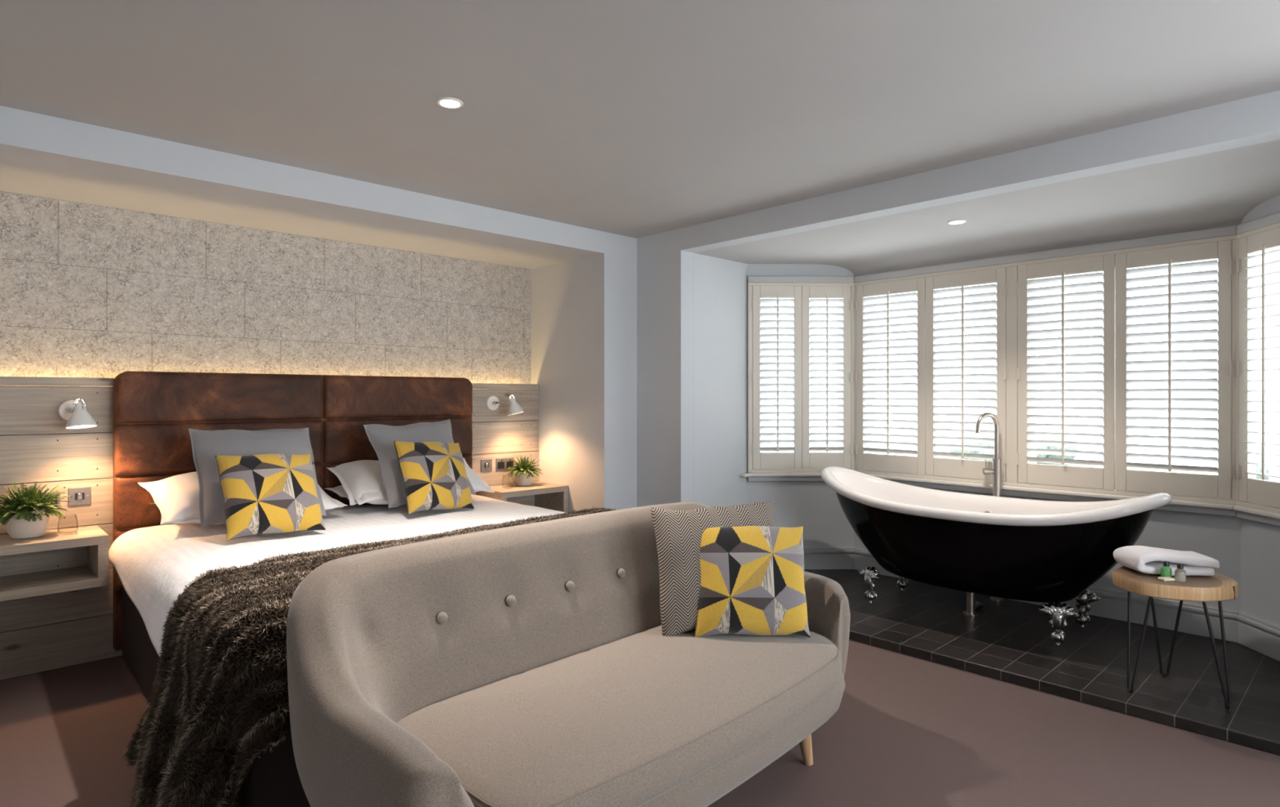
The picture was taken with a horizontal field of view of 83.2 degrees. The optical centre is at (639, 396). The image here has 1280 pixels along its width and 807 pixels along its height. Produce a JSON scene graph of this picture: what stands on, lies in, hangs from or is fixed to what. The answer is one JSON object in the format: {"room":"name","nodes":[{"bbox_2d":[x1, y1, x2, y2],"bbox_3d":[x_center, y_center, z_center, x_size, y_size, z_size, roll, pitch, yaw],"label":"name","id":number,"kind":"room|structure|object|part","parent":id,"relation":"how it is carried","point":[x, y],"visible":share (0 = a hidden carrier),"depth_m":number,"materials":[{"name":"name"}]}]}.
{"room":"hotel room","nodes":[
{"label":"hotel room","id":0,"kind":"room"},
{"bbox_2d":[0,191,530,386],"bbox_3d":[-1.942,0.163,4.217,3.080,2.175,0.100,0,0,-44],"label":"wall","id":1,"kind":"structure","parent":0,"point":[86,290],"depth_m":3.89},
{"bbox_2d":[0,105,636,511],"bbox_3d":[-2.123,0.043,3.480,4.940,2.414,0.915,0,0,-44],"label":"wall","id":2,"kind":"structure","parent":0,"point":[584,280],"depth_m":4.16,"materials":[{"name":"paint"}]},
{"bbox_2d":[0,376,538,679],"bbox_3d":[-1.848,0.581,4.119,3.078,1.338,0.036,0,0,-44],"label":"panelling","id":3,"kind":"object","parent":2,"relation":"attached to","point":[46,632],"visible":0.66,"depth_m":3.34,"materials":[{"name":"grey wood"}]},
{"bbox_2d":[40,490,60,509],"bbox_3d":[-2.716,0.475,3.261,0.146,0.082,0.012,0,0,-44],"label":"wall socket","id":4,"kind":"object","parent":3,"relation":"attached to","point":[57,491],"visible":0.14,"depth_m":3.30,"materials":[{"name":"silver metal"}]},
{"bbox_2d":[0,524,108,600],"bbox_3d":[-2.641,0.719,3.104,0.529,0.222,0.340,0,0,-44],"label":"nightstand","id":5,"kind":"object","parent":3,"relation":"attached to","point":[95,573],"visible":0.98,"depth_m":3.12,"materials":[{"name":"grey wood"}]},
{"bbox_2d":[0,480,70,538],"bbox_3d":[-2.636,0.487,3.116,0.284,0.242,0.295,0,0,36],"label":"potted fern","id":6,"kind":"object","parent":5,"relation":"on","point":[26,514],"visible":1,"depth_m":3.07,"materials":[{"name":"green plant"}]},
{"bbox_2d":[4,506,48,538],"bbox_3d":[-2.650,0.547,3.118,0.148,0.120,0.148,0,0,-44],"label":"pot","id":7,"kind":"object","parent":6,"relation":"attached to","point":[20,528],"depth_m":3.07,"materials":[{"name":"grey ceramic"}]},
{"bbox_2d":[57,513,78,535],"bbox_3d":[-2.522,0.565,3.178,0.075,0.086,0.075,0,0,-44],"label":"glass tumbler","id":8,"kind":"object","parent":5,"relation":"on","point":[65,513],"visible":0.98,"depth_m":3.17,"materials":[{"name":"clear glass"}]},
{"bbox_2d":[57,397,97,428],"bbox_3d":[-2.555,0.075,3.280,0.216,0.141,0.113,0,0,42],"label":"reading lamp","id":9,"kind":"object","parent":3,"relation":"attached to","point":[74,411],"visible":1,"depth_m":3.24,"materials":[{"name":"white metal"}]},
{"bbox_3d":[-2.631,0.065,3.338,0.100,0.100,0.018,0,0,-44],"label":"plate","id":10,"kind":"part","parent":9,"relation":"part of","materials":[{"name":"white metal"}]},
{"bbox_3d":[-2.575,0.065,3.293,0.131,0.026,0.028,0,0,37],"label":"arm","id":11,"kind":"part","parent":9,"relation":"part of","materials":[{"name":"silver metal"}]},
{"bbox_3d":[-2.515,0.087,3.246,0.113,0.118,0.112,0,0,-44],"label":"lamp shade","id":12,"kind":"part","parent":9,"relation":"part of","materials":[{"name":"white metal"}]},
{"bbox_2d":[67,486,91,505],"bbox_3d":[-2.612,0.465,3.360,0.085,0.082,0.013,0,0,-44],"label":"light switch","id":13,"kind":"object","parent":3,"relation":"attached to","point":[77,495],"visible":1,"depth_m":3.36,"materials":[{"name":"silver metal"}]},
{"bbox_2d":[480,458,492,471],"bbox_3d":[-1.035,0.465,4.867,0.085,0.082,0.013,0,0,-44],"label":"light switch","id":14,"kind":"object","parent":3,"relation":"attached to","point":[486,464],"visible":1,"depth_m":4.87,"materials":[{"name":"silver metal"}]},
{"bbox_2d":[485,394,524,415],"bbox_3d":[-0.905,0.057,4.875,0.256,0.142,0.113,0,0,19],"label":"reading lamp","id":15,"kind":"object","parent":3,"relation":"attached to","point":[492,402],"visible":1,"depth_m":4.86,"materials":[{"name":"white metal"}]},
{"bbox_3d":[-1.000,0.045,4.897,0.100,0.100,0.018,0,0,-44],"label":"plate","id":16,"kind":"part","parent":15,"relation":"part of","materials":[{"name":"white metal"}]},
{"bbox_3d":[-0.925,0.045,4.869,0.157,0.026,0.031,0,0,13],"label":"arm","id":17,"kind":"part","parent":15,"relation":"part of","materials":[{"name":"silver metal"}]},
{"bbox_3d":[-0.836,0.068,4.851,0.111,0.121,0.112,0,0,-44],"label":"lamp shade","id":18,"kind":"part","parent":15,"relation":"part of","materials":[{"name":"white metal"}]},
{"bbox_2d":[496,457,514,470],"bbox_3d":[-0.928,0.465,4.970,0.146,0.082,0.012,0,0,-44],"label":"wall socket","id":19,"kind":"object","parent":3,"relation":"attached to","point":[502,464],"visible":0.91,"depth_m":4.96,"materials":[{"name":"silver metal"}]},
{"bbox_2d":[474,480,568,512],"bbox_3d":[-0.798,0.719,4.865,0.529,0.222,0.340,0,0,-44],"label":"shelf","id":20,"kind":"object","parent":3,"relation":"attached to","point":[550,495],"visible":0.51,"depth_m":4.87,"materials":[{"name":"grey wood"}]},
{"bbox_2d":[505,455,542,485],"bbox_3d":[-0.786,0.504,4.921,0.255,0.207,0.260,0,0,14],"label":"potted fern","id":21,"kind":"object","parent":20,"relation":"on","point":[524,471],"visible":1,"depth_m":4.89,"materials":[{"name":"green plant"}]},
{"bbox_2d":[515,471,533,485],"bbox_3d":[-0.790,0.558,4.930,0.121,0.098,0.121,0,0,-44],"label":"pot","id":22,"kind":"object","parent":21,"relation":"attached to","point":[522,480],"depth_m":4.88,"materials":[{"name":"grey ceramic"}]},
{"bbox_2d":[0,0,1279,238],"bbox_3d":[0.240,-1.114,1.008,4.940,0.100,5.925,0,0,-44],"label":"ceiling","id":23,"kind":"structure","parent":0,"point":[633,118],"depth_m":2.43,"materials":[{"name":"paint"}]},
{"bbox_2d":[436,97,462,108],"bbox_3d":[-0.689,-1.062,2.611,0.094,0.005,0.094,0,0,-44],"label":"recessed light","id":24,"kind":"object","parent":23,"relation":"in","point":[446,102],"visible":1,"depth_m":2.61,"materials":[{"name":"white"}]},
{"bbox_2d":[0,639,1279,806],"bbox_3d":[-0.039,1.300,1.415,5.100,0.100,6.900,0,0,-44],"label":"floor","id":25,"kind":"structure","parent":0,"point":[905,730],"depth_m":2.53,"materials":[{"name":"brown carpet"}]},
{"bbox_2d":[112,370,472,806],"bbox_3d":[-1.118,0.564,3.356,1.905,1.372,2.078,0,0,-44],"label":"bed","id":26,"kind":"object","parent":25,"relation":"on","point":[153,412],"visible":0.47,"depth_m":3.62,"materials":[{"name":"brown leather"}]},
{"bbox_3d":[-1.811,0.539,4.081,1.901,1.321,0.073,0,0,-44],"label":"headboard frame","id":27,"kind":"part","parent":26,"relation":"part of","materials":[{"name":"brown leather"}]},
{"bbox_2d":[108,493,567,656],"bbox_3d":[-1.055,0.782,3.294,2.014,0.338,1.983,0,0,-44],"label":"duvet","id":28,"kind":"object","parent":26,"relation":"on","point":[153,564],"visible":0.34,"depth_m":3.14,"materials":[{"name":"white fabric"}]},
{"bbox_2d":[151,491,347,522],"bbox_3d":[-1.924,0.529,3.568,0.806,0.141,0.420,0,0,-40],"label":"pillow","id":29,"kind":"object","parent":28,"relation":"on","point":[329,503],"visible":0.12,"depth_m":3.64,"materials":[{"name":"white fabric"}]},
{"bbox_2d":[137,471,325,524],"bbox_3d":[-1.960,0.483,3.570,0.393,0.241,0.806,0,0,43],"label":"pillow","id":30,"kind":"object","parent":29,"relation":"on","point":[176,496],"visible":0.3,"depth_m":3.31,"materials":[{"name":"white fabric"}]},
{"bbox_2d":[188,427,326,527],"bbox_3d":[-1.812,0.365,3.429,0.538,0.434,0.288,0,0,-42],"label":"cushion","id":31,"kind":"object","parent":28,"relation":"on","point":[206,444],"visible":0.41,"depth_m":3.36,"materials":[{"name":"fabric"}]},
{"bbox_2d":[215,453,325,540],"bbox_3d":[-1.640,0.431,3.202,0.404,0.349,0.257,0,0,-42],"label":"patterned cushion","id":32,"kind":"object","parent":28,"relation":"on","point":[264,494],"visible":1,"depth_m":3.13,"materials":[{"name":"yellow fabric"}]},
{"bbox_2d":[325,484,489,504],"bbox_3d":[-1.331,0.537,4.164,0.420,0.143,0.821,0,0,42],"label":"pillow","id":33,"kind":"object","parent":28,"relation":"on","point":[380,497],"visible":0.16,"depth_m":3.85,"materials":[{"name":"white fabric"}]},
{"bbox_2d":[327,457,494,505],"bbox_3d":[-1.319,0.471,4.192,0.864,0.231,0.409,0,0,-41],"label":"pillow","id":34,"kind":"object","parent":33,"relation":"on","point":[357,477],"visible":0.36,"depth_m":3.98,"materials":[{"name":"white fabric"}]},
{"bbox_2d":[363,418,475,507],"bbox_3d":[-1.224,0.358,4.037,0.280,0.447,0.555,0,0,40],"label":"cushion","id":35,"kind":"object","parent":28,"relation":"on","point":[381,437],"visible":0.42,"depth_m":3.91,"materials":[{"name":"fabric"}]},
{"bbox_2d":[393,440,474,514],"bbox_3d":[-1.095,0.421,3.838,0.228,0.381,0.426,0,0,39],"label":"patterned cushion","id":36,"kind":"object","parent":28,"relation":"on","point":[433,476],"visible":1,"depth_m":3.76,"materials":[{"name":"yellow fabric"}]},
{"bbox_2d":[118,506,615,806],"bbox_3d":[-0.608,0.899,2.759,2.236,0.692,0.914,0,0,-44],"label":"fur throw","id":37,"kind":"object","parent":26,"relation":"on","point":[220,700],"visible":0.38,"depth_m":1.96,"materials":[{"name":"brown fur"}]},
{"bbox_2d":[286,501,850,806],"bbox_3d":[-0.039,0.834,2.124,0.872,0.838,1.778,0,0,44],"label":"sofa","id":38,"kind":"object","parent":25,"relation":"on","point":[528,664],"visible":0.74,"depth_m":1.87,"materials":[{"name":"grey fabric"}]},
{"bbox_2d":[396,624,841,806],"bbox_3d":[0.035,0.845,2.046,0.658,0.130,1.388,0,0,44],"label":"seat cushion","id":39,"kind":"object","parent":38,"relation":"on","point":[626,715],"depth_m":1.82,"materials":[{"name":"grey fabric"}]},
{"bbox_2d":[649,500,773,635],"bbox_3d":[0.274,0.588,2.476,0.462,0.427,0.184,0,0,-19],"label":"cushion","id":40,"kind":"object","parent":38,"relation":"on","point":[678,533],"visible":0.47,"depth_m":2.41,"materials":[{"name":"fabric"}]},
{"bbox_3d":[0.038,0.987,2.049,0.570,0.155,1.606,0,0,44],"label":"seat","id":41,"kind":"part","parent":38,"relation":"part of","materials":[{"name":"grey fabric"}]},
{"bbox_2d":[694,525,810,637],"bbox_3d":[0.368,0.613,2.417,0.386,0.357,0.188,0,0,-1],"label":"patterned cushion","id":42,"kind":"object","parent":38,"relation":"on","point":[753,576],"visible":0.99,"depth_m":2.35,"materials":[{"name":"yellow fabric"}]},
{"bbox_3d":[0.553,1.139,2.455,0.074,0.226,0.053,0,0,-13],"label":"leg","id":43,"kind":"part","parent":38,"relation":"part of","materials":[{"name":"brown wood"}]},
{"bbox_2d":[804,568,1279,755],"bbox_3d":[1.779,1.227,3.862,1.229,0.044,3.113,0,0,-44],"label":"platform","id":44,"kind":"object","parent":25,"relation":"on","point":[1009,640],"depth_m":3.37,"materials":[{"name":"tile"}]},
{"bbox_2d":[975,412,1003,600],"bbox_3d":[2.051,0.649,4.264,0.208,1.112,0.087,0,0,-17],"label":"tap","id":45,"kind":"object","parent":44,"relation":"on","point":[996,471],"visible":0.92,"depth_m":4.26,"materials":[{"name":"silver metal"}]},
{"bbox_3d":[2.045,0.234,4.244,0.188,0.282,0.028,0,0,-26],"label":"spout","id":46,"kind":"part","parent":45,"relation":"part of","materials":[{"name":"silver metal"}]},
{"bbox_2d":[821,466,1172,644],"bbox_3d":[1.832,0.835,3.992,0.770,0.769,1.825,0,0,-44],"label":"bathtub","id":47,"kind":"object","parent":44,"relation":"on","point":[1051,552],"visible":1,"depth_m":3.71,"materials":[{"name":"black ceramic"}]},
{"bbox_2d":[821,466,1172,525],"bbox_3d":[1.832,0.744,3.992,0.748,0.587,1.816,0,0,-44],"label":"bathtub rim","id":48,"kind":"object","parent":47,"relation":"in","point":[864,499],"depth_m":4.00,"materials":[{"name":"white ceramic"}]},
{"bbox_2d":[1112,565,1239,709],"bbox_3d":[2.177,0.967,2.936,0.429,0.474,0.402,0,0,-44],"label":"stool","id":49,"kind":"object","parent":44,"relation":"on","point":[1217,587],"visible":0.8,"depth_m":2.83,"materials":[{"name":"brown wood"}]},
{"bbox_3d":[2.039,0.994,2.938,0.094,0.420,0.103,0,0,-44],"label":"hairpin leg","id":50,"kind":"part","parent":49,"relation":"part of","materials":[{"name":"black metal"}]},
{"bbox_2d":[1157,576,1174,581],"bbox_3d":[2.091,0.725,2.863,0.048,0.010,0.034,0,0,-6],"label":"packet","id":51,"kind":"object","parent":49,"relation":"on","point":[1162,578],"visible":1,"depth_m":2.85,"materials":[{"name":"beige paper"}]},
{"bbox_2d":[1113,545,1219,575],"bbox_3d":[2.184,0.683,3.007,0.312,0.093,0.197,0,0,6],"label":"folded towel","id":52,"kind":"object","parent":49,"relation":"on","point":[1142,558],"visible":0.97,"depth_m":2.93,"materials":[{"name":"white fabric"}]},
{"bbox_2d":[1160,560,1172,577],"bbox_3d":[2.114,0.696,2.894,0.037,0.067,0.037,0,0,26],"label":"toiletry bottle","id":53,"kind":"object","parent":49,"relation":"on","point":[1166,571],"visible":0.83,"depth_m":2.88,"materials":[{"name":"green plastic"}]},
{"bbox_3d":[2.240,0.994,3.062,0.099,0.420,0.100,0,0,-18],"label":"hairpin leg","id":54,"kind":"part","parent":49,"relation":"part of","materials":[{"name":"black metal"}]},
{"bbox_2d":[1174,563,1186,581],"bbox_3d":[2.140,0.696,2.855,0.037,0.067,0.037,0,0,26],"label":"toiletry bottle","id":55,"kind":"object","parent":49,"relation":"on","point":[1180,573],"visible":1,"depth_m":2.84,"materials":[{"name":"beige plastic"}]},
{"bbox_3d":[2.242,0.994,2.822,0.102,0.420,0.103,0,0,20],"label":"hairpin leg","id":56,"kind":"part","parent":49,"relation":"part of","materials":[{"name":"black metal"}]},
{"bbox_2d":[693,253,760,506],"bbox_3d":[0.551,0.113,4.946,0.709,2.275,0.150,0,0,-44],"label":"wall","id":57,"kind":"structure","parent":0,"point":[720,285],"depth_m":4.82,"materials":[{"name":"paint"}]},
{"bbox_2d":[747,282,853,472],"bbox_3d":[1.125,-0.130,5.096,0.750,1.320,0.175,0,0,-1],"label":"window","id":58,"kind":"structure","parent":57,"relation":"in","point":[750,285],"depth_m":5.01,"materials":[{"name":"beige paint"}]},
{"bbox_2d":[751,285,801,469],"bbox_3d":[0.948,-0.132,5.013,0.352,1.275,0.062,0,0,-1],"label":"shutter","id":59,"kind":"object","parent":58,"relation":"attached to","point":[761,460],"visible":1,"depth_m":5.00,"materials":[{"name":"beige paint"}]},
{"bbox_3d":[0.954,-0.159,4.987,0.012,1.090,0.010,0,0,-1],"label":"tilt rod","id":60,"kind":"part","parent":59,"relation":"part of","materials":[{"name":"beige paint"}]},
{"bbox_2d":[801,285,852,469],"bbox_3d":[1.302,-0.132,5.018,0.352,1.275,0.062,0,0,-1],"label":"shutter","id":61,"kind":"object","parent":58,"relation":"attached to","point":[811,460],"visible":0.96,"depth_m":5.01,"materials":[{"name":"beige paint"}]},
{"bbox_3d":[1.297,-0.159,4.992,0.012,1.090,0.010,0,0,-1],"label":"tilt rod","id":62,"kind":"part","parent":61,"relation":"part of","materials":[{"name":"beige paint"}]},
{"bbox_3d":[1.123,-0.130,5.166,0.690,1.320,0.035,0,0,-1],"label":"sash","id":63,"kind":"part","parent":58,"relation":"part of","materials":[{"name":"white"}]},
{"bbox_2d":[636,90,1279,506],"bbox_3d":[2.018,0.043,2.810,0.120,2.414,6.075,0,0,-44],"label":"wall","id":64,"kind":"structure","parent":0,"point":[665,260],"depth_m":3.92,"materials":[{"name":"paint"}]},
{"bbox_2d":[693,139,1279,263],"bbox_3d":[1.915,-0.975,3.974,1.340,0.100,3.500,0,0,-44],"label":"ceiling","id":65,"kind":"structure","parent":0,"point":[1251,171],"depth_m":3.55,"materials":[{"name":"paint"}]},
{"bbox_2d":[946,219,966,224],"bbox_3d":[1.678,-0.922,3.817,0.094,0.005,0.094,0,0,-44],"label":"recessed light","id":66,"kind":"object","parent":65,"relation":"in","point":[954,221],"visible":1,"depth_m":3.81,"materials":[{"name":"white"}]},
{"bbox_2d":[747,480,1279,626],"bbox_3d":[2.079,0.900,4.149,0.700,0.700,3.334,0,0,-44],"label":"wall","id":67,"kind":"structure","parent":0,"point":[1247,551],"depth_m":3.69,"materials":[{"name":"paint"}]},
{"bbox_2d":[739,471,1279,519],"bbox_3d":[1.992,0.542,4.067,0.640,0.025,3.180,0,0,-44],"label":"windowsill","id":68,"kind":"structure","parent":67,"relation":"attached to","point":[1180,502],"depth_m":4.11,"materials":[{"name":"white paint"}]},
{"bbox_2d":[747,475,1279,525],"bbox_3d":[2.019,0.573,4.091,0.568,0.035,3.110,0,0,-44],"label":"trim","id":69,"kind":"structure","parent":67,"relation":"attached to","point":[1233,513],"depth_m":4.13,"materials":[{"name":"paint"}]},
{"bbox_2d":[803,546,1279,661],"bbox_3d":[1.780,1.130,3.862,1.230,0.150,3.115,0,0,-44],"label":"baseboard","id":70,"kind":"structure","parent":67,"relation":"attached to","point":[1261,636],"depth_m":3.75,"materials":[{"name":"paint"}]},
{"bbox_2d":[853,234,1236,504],"bbox_3d":[2.264,-0.130,4.329,0.175,1.320,2.090,0,0,-44],"label":"window","id":71,"kind":"structure","parent":67,"relation":"in","point":[1011,268],"depth_m":4.26,"materials":[{"name":"beige paint"}]},
{"bbox_2d":[854,276,925,474],"bbox_3d":[1.671,-0.132,4.833,0.062,1.275,0.500,0,0,-44],"label":"shutter","id":72,"kind":"object","parent":71,"relation":"attached to","point":[866,461],"visible":1,"depth_m":4.82,"materials":[{"name":"beige paint"}]},
{"bbox_3d":[1.656,-0.159,4.811,0.010,1.090,0.012,0,0,-44],"label":"tilt rod","id":73,"kind":"part","parent":72,"relation":"part of","materials":[{"name":"beige paint"}]},
{"bbox_3d":[2.315,-0.130,4.377,0.035,1.320,2.030,0,0,-44],"label":"sash","id":74,"kind":"part","parent":71,"relation":"part of","materials":[{"name":"white wood"}]},
{"bbox_2d":[925,266,1007,480],"bbox_3d":[2.018,-0.132,4.470,0.062,1.275,0.500,0,0,-44],"label":"shutter","id":75,"kind":"object","parent":71,"relation":"attached to","point":[937,466],"visible":0.94,"depth_m":4.46,"materials":[{"name":"beige paint"}]},
{"bbox_3d":[1.996,-0.159,4.455,0.010,1.090,0.012,0,0,-44],"label":"tilt rod","id":76,"kind":"part","parent":75,"relation":"part of","materials":[{"name":"beige paint"}]},
{"bbox_2d":[1015,253,1115,489],"bbox_3d":[2.394,-0.132,4.076,0.062,1.275,0.500,0,0,-44],"label":"shutter","id":77,"kind":"object","parent":71,"relation":"attached to","point":[1098,477],"visible":1,"depth_m":4.05,"materials":[{"name":"beige paint"}]},
{"bbox_3d":[2.379,-0.159,4.054,0.010,1.090,0.012,0,0,-44],"label":"tilt rod","id":78,"kind":"part","parent":77,"relation":"part of","materials":[{"name":"beige paint"}]},
{"bbox_2d":[1115,240,1234,499],"bbox_3d":[2.741,-0.132,3.713,0.062,1.275,0.500,0,0,-44],"label":"shutter","id":79,"kind":"object","parent":71,"relation":"attached to","point":[1201,485],"visible":1,"depth_m":3.70,"materials":[{"name":"beige paint"}]},
{"bbox_3d":[2.719,-0.159,3.699,0.010,1.090,0.012,0,0,-44],"label":"tilt rod","id":80,"kind":"part","parent":79,"relation":"part of","materials":[{"name":"beige paint"}]},
{"bbox_2d":[1235,222,1279,512],"bbox_3d":[2.981,-0.130,3.154,0.175,1.320,0.754,0,0,3],"label":"window","id":81,"kind":"structure","parent":67,"relation":"in","point":[1273,406],"depth_m":3.48,"materials":[{"name":"beige paint"}]},
{"bbox_2d":[1236,226,1279,507],"bbox_3d":[2.913,-0.132,3.337,0.067,1.275,0.354,0,0,3],"label":"shutter","id":82,"kind":"object","parent":81,"relation":"attached to","point":[1261,491],"visible":1,"depth_m":3.42,"materials":[{"name":"beige paint"}]},
{"bbox_3d":[2.884,-0.159,3.333,0.010,1.090,0.012,0,0,3],"label":"tilt rod","id":83,"kind":"part","parent":82,"relation":"part of","materials":[{"name":"beige paint"}]},
{"bbox_3d":[3.051,-0.130,3.150,0.035,1.320,0.694,0,0,3],"label":"sash","id":84,"kind":"part","parent":81,"relation":"part of","materials":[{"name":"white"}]},
{"bbox_2d":[747,194,1279,275],"bbox_3d":[2.079,-0.907,4.149,0.700,0.235,3.334,0,0,-44],"label":"wall","id":85,"kind":"structure","parent":0,"point":[1272,206],"depth_m":5.04,"materials":[{"name":"paint"}]},
{"bbox_2d":[747,211,1279,282],"bbox_3d":[2.019,-0.814,4.091,0.568,0.048,3.110,0,0,-44],"label":"trim","id":86,"kind":"structure","parent":85,"relation":"attached to","point":[1274,218],"depth_m":4.13,"materials":[{"name":"paint"}]},
{"bbox_2d":[820,192,1279,275],"bbox_3d":[2.150,-0.883,4.220,0.200,0.087,2.461,0,0,-44],"label":"ceiling","id":87,"kind":"structure","parent":85,"relation":"attached to","point":[1227,213],"depth_m":4.02,"materials":[{"name":"paint"}]},
{"label":"outside","id":88,"kind":"structure","parent":0,"visible":0},
{"bbox_2d":[760,430,1217,474],"bbox_3d":[9.787,1.500,12.121,21.100,0.100,44.000,0,0,-44],"label":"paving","id":89,"kind":"object","parent":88,"point":[1144,451],"depth_m":18.79,"materials":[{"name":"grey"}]},
{"bbox_2d":[942,434,1080,465],"bbox_3d":[7.223,1.170,14.133,1.768,0.868,2.295,0,0,-44],"label":"hedge","id":90,"kind":"object","parent":89,"relation":"on","point":[1074,448],"visible":0.16,"depth_m":13.67,"materials":[{"name":"green plant"}]},
{"bbox_2d":[1255,440,1269,479],"bbox_3d":[10.418,1.149,10.835,1.746,0.915,2.348,0,0,-44],"label":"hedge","id":91,"kind":"object","parent":89,"relation":"on","point":[1258,446],"visible":0.12,"depth_m":10.85,"materials":[{"name":"green plant"}]}
]}

